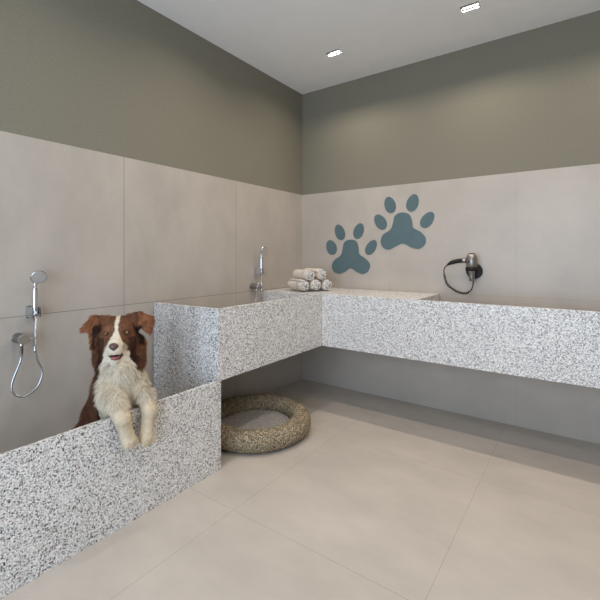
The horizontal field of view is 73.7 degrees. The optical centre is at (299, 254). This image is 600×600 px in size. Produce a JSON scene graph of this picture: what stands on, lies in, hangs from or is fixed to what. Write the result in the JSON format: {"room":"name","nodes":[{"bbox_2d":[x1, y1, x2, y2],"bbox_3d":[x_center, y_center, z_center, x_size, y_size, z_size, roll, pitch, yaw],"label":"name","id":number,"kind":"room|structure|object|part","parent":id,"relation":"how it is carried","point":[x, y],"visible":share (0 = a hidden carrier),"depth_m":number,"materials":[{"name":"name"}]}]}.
{"room":"pet grooming room","nodes":[
{"label":"pet grooming room","id":0,"kind":"room"},
{"bbox_2d":[0,0,301,453],"bbox_3d":[-1.386,-0.178,2.021,0.120,2.776,4.940,0,0,35],"label":"wall","id":1,"kind":"structure","parent":0,"point":[144,162],"depth_m":2.37,"materials":[{"name":"beige tile"}]},
{"bbox_2d":[10,270,46,397],"bbox_3d":[-1.318,0.377,1.934,0.092,0.608,0.149,0,0,35],"label":"shower","id":2,"kind":"object","parent":1,"relation":"attached to","point":[39,276],"visible":1,"depth_m":1.94,"materials":[{"name":"silver metal"}]},
{"bbox_2d":[19,344,23,356],"bbox_3d":[-1.330,0.451,1.910,0.020,0.070,0.020,0,0,35],"label":"outlet","id":3,"kind":"object","parent":2,"relation":"attached to","point":[21,347],"depth_m":1.90,"materials":[{"name":"silver metal"}]},
{"bbox_3d":[-1.307,0.401,1.894,0.018,0.047,0.047,0,0,35],"label":"knob","id":4,"kind":"part","parent":2,"relation":"part of","materials":[{"name":"silver metal"}]},
{"bbox_3d":[-1.294,0.386,1.953,0.015,0.176,0.015,0,0,35],"label":"stem","id":5,"kind":"part","parent":2,"relation":"part of","materials":[{"name":"silver metal"}]},
{"bbox_2d":[250,247,266,302],"bbox_3d":[-0.346,0.234,3.304,0.092,0.608,0.150,0,0,35],"label":"shower","id":6,"kind":"object","parent":1,"relation":"attached to","point":[263,250],"visible":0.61,"depth_m":3.31,"materials":[{"name":"silver metal"}]},
{"bbox_2d":[0,379,599,599],"bbox_3d":[0.172,1.270,0.916,3.940,0.120,4.940,0,0,35],"label":"floor","id":7,"kind":"structure","parent":0,"point":[381,498],"depth_m":1.80,"materials":[{"name":"beige tile"}]},
{"bbox_2d":[0,381,217,598],"bbox_3d":[-1.157,0.959,1.748,0.566,0.503,1.618,0,0,35],"label":"tub","id":8,"kind":"object","parent":7,"relation":"on","point":[61,494],"visible":0.95,"depth_m":1.66,"materials":[{"name":"white stone"}]},
{"bbox_2d":[72,311,158,449],"bbox_3d":[-0.922,0.691,1.957,0.593,0.850,0.303,0,0,39],"label":"dog","id":9,"kind":"object","parent":8,"relation":"on","point":[120,384],"visible":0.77,"depth_m":1.84},
{"bbox_2d":[221,393,310,453],"bbox_3d":[-0.305,1.137,2.759,0.758,0.143,0.758,0,0,42],"label":"pet bed","id":10,"kind":"object","parent":7,"relation":"on","point":[254,423],"visible":0.82,"depth_m":2.70,"materials":[{"name":"fabric"}]},
{"bbox_2d":[221,410,289,429],"bbox_3d":[-0.303,1.181,2.761,0.536,0.053,0.536,0,0,35],"label":"cushion","id":11,"kind":"object","parent":10,"relation":"on","point":[241,419],"depth_m":2.83,"materials":[{"name":"grey fabric"}]},
{"bbox_2d":[154,288,599,469],"bbox_3d":[1.044,0.756,2.162,3.678,0.907,1.654,0,0,35],"label":"countertop","id":12,"kind":"structure","parent":7,"relation":"on","point":[195,346],"depth_m":2.48,"materials":[{"name":"grey stone"}]},
{"bbox_3d":[-0.690,0.756,2.406,0.567,0.907,0.020,0,0,33],"label":"panel","id":13,"kind":"part","parent":12,"relation":"part of","materials":[{"name":"white stone"}]},
{"bbox_3d":[-0.145,0.506,2.703,0.020,0.407,1.066,0,0,35],"label":"panel","id":14,"kind":"part","parent":12,"relation":"part of","materials":[{"name":"white stone"}]},
{"bbox_2d":[287,278,308,291],"bbox_3d":[-0.020,0.250,3.353,0.103,0.103,0.262,0,0,-28],"label":"rolled towel","id":15,"kind":"object","parent":12,"relation":"on","point":[297,284],"visible":1,"depth_m":3.28,"materials":[{"name":"white fabric"}]},
{"bbox_2d":[306,279,320,290],"bbox_3d":[0.083,0.250,3.400,0.103,0.103,0.261,0,0,-28],"label":"rolled towel","id":16,"kind":"object","parent":12,"relation":"on","point":[314,284],"visible":0.56,"depth_m":3.29,"materials":[{"name":"white fabric"}]},
{"bbox_2d":[292,268,314,280],"bbox_3d":[0.029,0.164,3.383,0.103,0.103,0.262,0,0,-27],"label":"rolled towel","id":17,"kind":"object","parent":16,"relation":"on","point":[303,274],"visible":0.99,"depth_m":3.30,"materials":[{"name":"white fabric"}]},
{"bbox_2d":[316,278,331,289],"bbox_3d":[0.180,0.250,3.458,0.103,0.103,0.261,0,0,-28],"label":"rolled towel","id":18,"kind":"object","parent":12,"relation":"on","point":[325,284],"visible":0.44,"depth_m":3.35,"materials":[{"name":"white fabric"}]},
{"bbox_2d":[304,268,325,279],"bbox_3d":[0.128,0.164,3.435,0.103,0.103,0.262,0,0,-28],"label":"rolled towel","id":19,"kind":"object","parent":18,"relation":"on","point":[320,274],"visible":0.59,"depth_m":3.33,"materials":[{"name":"white fabric"}]},
{"bbox_3d":[1.447,0.506,2.240,3.112,0.407,0.020,0,0,35],"label":"panel","id":20,"kind":"part","parent":12,"relation":"part of","materials":[{"name":"white stone"}]},
{"bbox_2d":[137,0,599,93],"bbox_3d":[0.172,-1.626,0.916,3.940,0.120,4.940,0,0,35],"label":"ceiling","id":21,"kind":"structure","parent":0,"point":[289,41],"depth_m":2.75,"materials":[{"name":"paint"}]},
{"bbox_2d":[326,49,341,56],"bbox_3d":[0.264,-1.575,3.101,0.111,0.019,0.067,0,0,35],"label":"recessed light","id":22,"kind":"object","parent":21,"relation":"in","point":[335,52],"visible":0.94,"depth_m":3.12,"materials":[{"name":"grey"}]},
{"bbox_2d":[459,1,480,12],"bbox_3d":[1.073,-1.575,2.526,0.111,0.019,0.067,0,0,35],"label":"recessed light","id":23,"kind":"object","parent":21,"relation":"in","point":[474,5],"visible":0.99,"depth_m":2.54,"materials":[{"name":"grey"}]},
{"bbox_2d":[302,10,599,443],"bbox_3d":[1.566,-0.178,2.882,3.700,2.776,0.120,0,0,35],"label":"wall","id":24,"kind":"structure","parent":0,"point":[498,139],"depth_m":3.00,"materials":[{"name":"beige tile"}]},
{"bbox_2d":[326,223,376,273],"bbox_3d":[0.454,-0.054,3.595,0.511,0.453,0.003,0,0,35],"label":"decal","id":25,"kind":"object","parent":24,"relation":"attached to","point":[350,257],"visible":1,"depth_m":3.59,"materials":[{"name":"blue paint"}]},
{"bbox_2d":[374,194,433,249],"bbox_3d":[0.853,-0.270,3.312,0.516,0.451,0.003,0,0,35],"label":"decal","id":26,"kind":"object","parent":24,"relation":"attached to","point":[402,231],"visible":1,"depth_m":3.31,"materials":[{"name":"blue paint"}]},
{"bbox_2d":[465,264,482,278],"bbox_3d":[1.269,0.120,2.940,0.116,0.116,0.128,0,0,35],"label":"holder","id":27,"kind":"object","parent":24,"relation":"attached to","point":[478,270],"visible":0.72,"depth_m":2.95,"materials":[{"name":"black plastic"}]},
{"bbox_2d":[443,253,477,294],"bbox_3d":[1.186,0.140,2.958,0.232,0.308,0.114,0,0,14],"label":"hair dryer","id":28,"kind":"object","parent":27,"relation":"hanging from","point":[471,260],"visible":0.99,"depth_m":2.92,"materials":[{"name":"silver metal"}]},
{"bbox_3d":[1.166,0.054,2.972,0.146,0.056,0.033,0,0,29],"label":"handle","id":29,"kind":"part","parent":28,"relation":"part of","materials":[{"name":"black plastic"}]},
{"bbox_3d":[1.190,0.184,2.992,0.223,0.220,0.046,0,0,14],"label":"coiled cord","id":30,"kind":"part","parent":28,"relation":"part of","materials":[{"name":"black plastic"}]}
]}

